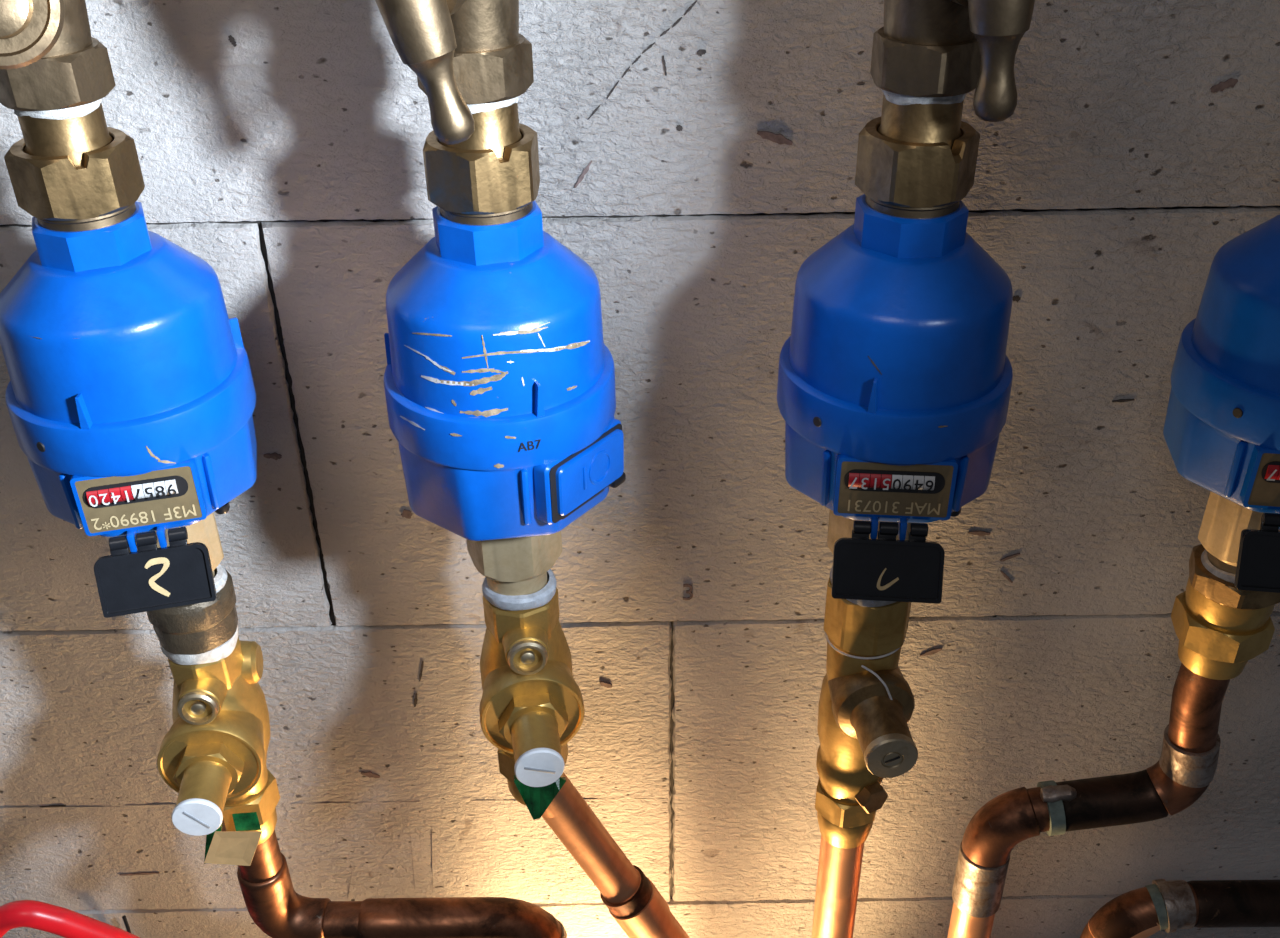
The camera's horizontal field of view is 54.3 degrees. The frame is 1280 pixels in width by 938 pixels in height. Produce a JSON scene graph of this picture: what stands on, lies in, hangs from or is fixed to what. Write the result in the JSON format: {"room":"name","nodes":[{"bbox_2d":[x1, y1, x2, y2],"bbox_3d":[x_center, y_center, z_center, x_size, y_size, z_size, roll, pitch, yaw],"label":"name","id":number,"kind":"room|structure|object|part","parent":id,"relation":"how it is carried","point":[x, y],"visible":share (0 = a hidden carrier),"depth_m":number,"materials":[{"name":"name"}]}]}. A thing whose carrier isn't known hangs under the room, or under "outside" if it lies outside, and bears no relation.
{"room":"utility area","nodes":[
{"label":"utility area","id":0,"kind":"room"},
{"bbox_2d":[0,0,1279,937],"bbox_3d":[0.001,0.066,0.801,2.301,1.550,0.106,-1,33,0],"label":"wall","id":1,"kind":"structure","parent":0,"point":[694,155],"depth_m":0.71,"materials":[{"name":"concrete"}]},
{"bbox_2d":[0,900,140,937],"bbox_3d":[-0.402,0.426,0.838,0.252,0.424,0.030,-1,33,0],"label":"handle","id":2,"kind":"object","parent":1,"relation":"attached to","point":[63,922],"visible":1,"depth_m":0.72,"materials":[{"name":"red plastic"}]},
{"bbox_2d":[122,915,130,932],"bbox_3d":[-0.366,0.353,0.908,0.003,0.092,0.010,-22,38,-29],"label":"cable","id":3,"kind":"object","parent":1,"relation":"attached to","point":[124,918],"visible":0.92,"depth_m":0.89,"materials":[{"name":"black plastic"}]},
{"bbox_2d":[0,201,256,617],"bbox_3d":[-0.226,-0.020,0.566,0.103,0.196,0.115,-9,33,-12],"label":"meter","id":4,"kind":"object","parent":1,"relation":"attached to","point":[130,396],"visible":0.97,"depth_m":0.53,"materials":[{"name":"blue paint"}]},
{"bbox_2d":[4,99,144,231],"bbox_3d":[-0.230,-0.127,0.505,0.045,0.050,0.049,-1,33,0],"label":"fitting","id":5,"kind":"object","parent":4,"relation":"attached to","point":[70,171],"visible":0.86,"depth_m":0.49,"materials":[{"name":"gold metal"}]},
{"bbox_2d":[0,0,115,110],"bbox_3d":[-0.228,-0.139,0.422,0.060,0.047,0.090,-1,33,0],"label":"valve","id":6,"kind":"object","parent":5,"relation":"on","point":[50,59],"visible":1,"depth_m":0.42,"materials":[{"name":"gold metal"}]},
{"bbox_2d":[70,458,206,535],"bbox_3d":[-0.216,0.012,0.541,0.051,0.030,0.007,-9,33,-12],"label":"register","id":7,"kind":"object","parent":4,"relation":"attached to","point":[109,496],"depth_m":0.54,"materials":[{"name":"black"}]},
{"bbox_3d":[-0.213,0.049,0.551,0.048,0.026,0.011,-9,33,-12],"label":"lid","id":8,"kind":"part","parent":4,"relation":"part of","materials":[{"name":"black plastic"}]},
{"bbox_2d":[129,512,223,576],"bbox_3d":[-0.227,0.032,0.606,0.046,0.064,0.042,-1,32,0],"label":"outlet","id":9,"kind":"object","parent":4,"relation":"attached to","point":[205,531],"depth_m":0.60,"materials":[{"name":"gold metal"}]},
{"bbox_2d":[147,564,279,844],"bbox_3d":[-0.222,0.142,0.648,0.052,0.184,0.095,-4,33,-5],"label":"valve","id":10,"kind":"object","parent":4,"relation":"attached to","point":[213,754],"visible":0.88,"depth_m":0.63,"materials":[{"name":"gold metal"}]},
{"bbox_3d":[-0.219,0.163,0.625,0.025,0.025,0.028,-4,33,-5],"label":"adjusting stem","id":11,"kind":"part","parent":10,"relation":"part of","materials":[{"name":"gold metal"}]},
{"bbox_2d":[167,637,243,691],"bbox_3d":[-0.225,0.098,0.648,0.036,0.022,0.036,-15,35,-21],"label":"socket","id":12,"kind":"object","parent":10,"relation":"attached to","point":[218,666],"depth_m":0.63,"materials":[{"name":"gold metal"}]},
{"bbox_2d":[204,812,261,865],"bbox_3d":[-0.223,0.205,0.685,0.038,0.032,0.014,-1,33,0],"label":"paper tag","id":13,"kind":"object","parent":10,"relation":"hanging from","point":[238,847],"visible":0.9,"depth_m":0.68,"materials":[{"name":"beige paper"}]},
{"bbox_2d":[232,812,260,830],"bbox_3d":[-0.215,0.193,0.682,0.016,0.008,0.006,-1,32,0],"label":"print","id":14,"kind":"object","parent":13,"relation":"attached to","point":[248,821],"depth_m":0.68,"materials":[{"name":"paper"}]},
{"bbox_2d":[221,769,279,844],"bbox_3d":[-0.224,0.191,0.707,0.038,0.037,0.038,-1,32,0],"label":"outlet","id":15,"kind":"object","parent":10,"relation":"attached to","point":[263,799],"depth_m":0.69,"materials":[{"name":"gold metal"}]},
{"bbox_2d":[237,830,566,937],"bbox_3d":[-0.137,0.435,0.863,0.193,0.557,0.029,-1,33,0],"label":"copper pipe","id":16,"kind":"object","parent":10,"relation":"attached to","point":[272,902],"visible":0.99,"depth_m":0.75,"materials":[{"name":"brown metal"}]},
{"bbox_2d":[384,200,625,595],"bbox_3d":[-0.062,-0.026,0.570,0.104,0.196,0.103,22,39,31],"label":"meter","id":17,"kind":"object","parent":1,"relation":"attached to","point":[499,375],"visible":0.94,"depth_m":0.52,"materials":[{"name":"blue paint"}]},
{"bbox_2d":[423,97,539,224],"bbox_3d":[-0.064,-0.129,0.505,0.044,0.050,0.048,-1,33,0],"label":"fitting","id":18,"kind":"object","parent":17,"relation":"attached to","point":[491,177],"visible":0.73,"depth_m":0.49,"materials":[{"name":"gold metal"}]},
{"bbox_2d":[375,0,533,144],"bbox_3d":[-0.081,-0.146,0.432,0.046,0.058,0.120,9,34,14],"label":"valve","id":19,"kind":"object","parent":18,"relation":"on","point":[461,53],"visible":1,"depth_m":0.42,"materials":[{"name":"gold metal"}]},
{"bbox_3d":[-0.079,-0.152,0.451,0.033,0.069,0.025,-1,32,0],"label":"crutch handle","id":20,"kind":"part","parent":19,"relation":"part of","materials":[{"name":"gold metal"}]},
{"bbox_2d":[466,530,561,595],"bbox_3d":[-0.062,0.029,0.606,0.047,0.064,0.042,-1,32,0],"label":"outlet","id":21,"kind":"object","parent":17,"relation":"attached to","point":[511,566],"depth_m":0.59,"materials":[{"name":"gold metal"}]},
{"bbox_2d":[479,569,584,804],"bbox_3d":[-0.055,0.129,0.641,0.052,0.149,0.095,-6,33,-8],"label":"valve","id":22,"kind":"object","parent":17,"relation":"attached to","point":[531,706],"visible":0.95,"depth_m":0.62,"materials":[{"name":"gold metal"}]},
{"bbox_2d":[483,579,558,642],"bbox_3d":[-0.060,0.070,0.632,0.036,0.022,0.036,-17,36,-24],"label":"socket","id":23,"kind":"object","parent":22,"relation":"attached to","point":[530,618],"depth_m":0.62,"materials":[{"name":"gold metal"}]},
{"bbox_2d":[497,743,567,804],"bbox_3d":[-0.059,0.163,0.691,0.037,0.037,0.038,-1,32,0],"label":"cap","id":24,"kind":"object","parent":22,"relation":"attached to","point":[506,760],"depth_m":0.68,"materials":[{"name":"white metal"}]},
{"bbox_3d":[-0.050,0.135,0.609,0.025,0.025,0.028,-6,33,-8],"label":"adjusting stem","id":25,"kind":"part","parent":22,"relation":"part of","materials":[{"name":"gold metal"}]},
{"bbox_2d":[514,775,565,819],"bbox_3d":[-0.053,0.173,0.662,0.028,0.027,0.010,-1,33,0],"label":"label","id":26,"kind":"object","parent":22,"relation":"attached to","point":[537,800],"visible":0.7,"depth_m":0.66,"materials":[{"name":"green plastic"}]},
{"bbox_2d":[542,772,689,937],"bbox_3d":[-0.002,0.416,0.853,0.125,0.597,0.031,-1,33,0],"label":"copper pipe","id":27,"kind":"object","parent":22,"relation":"attached to","point":[632,899],"visible":0.93,"depth_m":0.73,"materials":[{"name":"orange metal"}]},
{"bbox_3d":[-0.026,0.000,0.555,0.007,0.030,0.052,22,39,31],"label":"register frame","id":28,"kind":"part","parent":17,"relation":"part of","materials":[{"name":"blue paint"}]},
{"bbox_3d":[-0.022,0.001,0.553,0.004,0.025,0.044,22,39,31],"label":"lid","id":29,"kind":"part","parent":17,"relation":"part of","materials":[{"name":"blue paint"}]},
{"bbox_2d":[811,835,864,937],"bbox_3d":[0.121,0.426,0.860,0.026,0.568,0.025,-1,33,0],"label":"copper pipe","id":30,"kind":"object","parent":1,"relation":"attached to","point":[839,869],"visible":0.45,"depth_m":0.74,"materials":[{"name":"orange metal"}]},
{"bbox_2d":[815,565,917,848],"bbox_3d":[0.118,0.137,0.653,0.044,0.193,0.082,-3,33,-4],"label":"valve","id":31,"kind":"object","parent":30,"relation":"attached to","point":[865,738],"visible":0.82,"depth_m":0.63,"materials":[{"name":"gold metal"}]},
{"bbox_2d":[815,778,875,848],"bbox_3d":[0.117,0.192,0.711,0.037,0.038,0.037,-1,32,0],"label":"outlet","id":32,"kind":"object","parent":31,"relation":"attached to","point":[845,820],"depth_m":0.70,"materials":[{"name":"gold metal"}]},
{"bbox_2d":[825,632,904,699],"bbox_3d":[0.115,0.095,0.645,0.040,0.024,0.047,8,34,13],"label":"wire","id":33,"kind":"object","parent":31,"relation":"on","point":[827,638],"visible":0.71,"depth_m":0.63,"materials":[{"name":"grey metal"}]},
{"bbox_3d":[0.121,0.132,0.624,0.030,0.030,0.029,-3,33,-4],"label":"adjusting stem","id":34,"kind":"part","parent":31,"relation":"part of","materials":[{"name":"gold metal"}]},
{"bbox_2d":[777,194,1012,603],"bbox_3d":[0.113,-0.025,0.565,0.103,0.196,0.117,2,33,5],"label":"meter","id":35,"kind":"object","parent":1,"relation":"attached to","point":[895,373],"visible":0.97,"depth_m":0.52,"materials":[{"name":"blue paint"}]},
{"bbox_2d":[827,510,925,553],"bbox_3d":[0.115,0.027,0.606,0.046,0.064,0.042,-1,32,0],"label":"outlet","id":36,"kind":"object","parent":35,"relation":"attached to","point":[839,527],"depth_m":0.60,"materials":[{"name":"gold metal"}]},
{"bbox_3d":[0.109,0.044,0.549,0.048,0.026,0.013,2,33,5],"label":"lid","id":37,"kind":"part","parent":35,"relation":"part of","materials":[{"name":"black plastic"}]},
{"bbox_2d":[833,454,957,519],"bbox_3d":[0.110,0.007,0.541,0.051,0.030,0.007,2,33,5],"label":"register","id":38,"kind":"object","parent":35,"relation":"attached to","point":[865,486],"depth_m":0.54,"materials":[{"name":"black"}]},
{"bbox_2d":[855,89,979,218],"bbox_3d":[0.113,-0.132,0.505,0.049,0.050,0.044,-1,33,0],"label":"fitting","id":39,"kind":"object","parent":35,"relation":"attached to","point":[917,159],"visible":0.93,"depth_m":0.49,"materials":[{"name":"gold metal"}]},
{"bbox_2d":[870,0,1034,121],"bbox_3d":[0.125,-0.148,0.433,0.045,0.053,0.111,-8,33,-12],"label":"valve","id":40,"kind":"object","parent":39,"relation":"on","point":[923,48],"visible":1,"depth_m":0.42,"materials":[{"name":"gold metal"}]},
{"bbox_3d":[0.126,-0.157,0.445,0.025,0.065,0.024,-1,32,0],"label":"crutch handle","id":41,"kind":"part","parent":40,"relation":"part of","materials":[{"name":"gold metal"}]},
{"bbox_2d":[1080,879,1279,937],"bbox_3d":[0.513,0.455,0.874,0.488,0.496,0.030,-1,33,0],"label":"copper pipe","id":42,"kind":"object","parent":1,"relation":"attached to","point":[1170,906],"visible":1,"depth_m":0.74,"materials":[{"name":"brown metal"}]},
{"bbox_3d":[0.295,-0.135,0.505,0.049,0.050,0.047,-1,33,0],"label":"fitting","id":43,"kind":"object","parent":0,"visible":0},
{"bbox_2d":[1163,214,1279,592],"bbox_3d":[0.295,-0.028,0.565,0.103,0.196,0.117,4,33,8],"label":"meter","id":44,"kind":"object","parent":43,"relation":"attached to","point":[1221,431],"visible":1,"depth_m":0.55,"materials":[{"name":"blue paint"}]},
{"bbox_2d":[1171,544,1279,679],"bbox_3d":[0.298,0.073,0.637,0.046,0.068,0.048,-1,33,0],"label":"coupling","id":45,"kind":"object","parent":44,"relation":"attached to","point":[1219,626],"visible":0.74,"depth_m":0.62,"materials":[{"name":"gold metal"}]},
{"bbox_2d":[947,663,1229,937],"bbox_3d":[0.256,0.377,0.830,0.132,0.680,0.030,-1,33,0],"label":"copper pipe","id":46,"kind":"object","parent":45,"relation":"attached to","point":[1186,766],"visible":1,"depth_m":0.70,"materials":[{"name":"brown metal"}]},
{"bbox_2d":[1198,491,1262,573],"bbox_3d":[0.297,0.024,0.606,0.047,0.064,0.043,-1,32,0],"label":"outlet","id":47,"kind":"object","parent":44,"relation":"attached to","point":[1224,520],"depth_m":0.60,"materials":[{"name":"gold metal"}]},
{"bbox_3d":[0.288,0.041,0.549,0.048,0.026,0.013,4,33,8],"label":"lid","id":48,"kind":"part","parent":44,"relation":"part of","materials":[{"name":"black plastic"}]},
{"bbox_2d":[1240,445,1279,509],"bbox_3d":[0.290,0.004,0.541,0.051,0.030,0.007,4,33,8],"label":"register","id":49,"kind":"object","parent":44,"relation":"attached to","point":[1259,464],"depth_m":0.54,"materials":[{"name":"black"}]}
]}

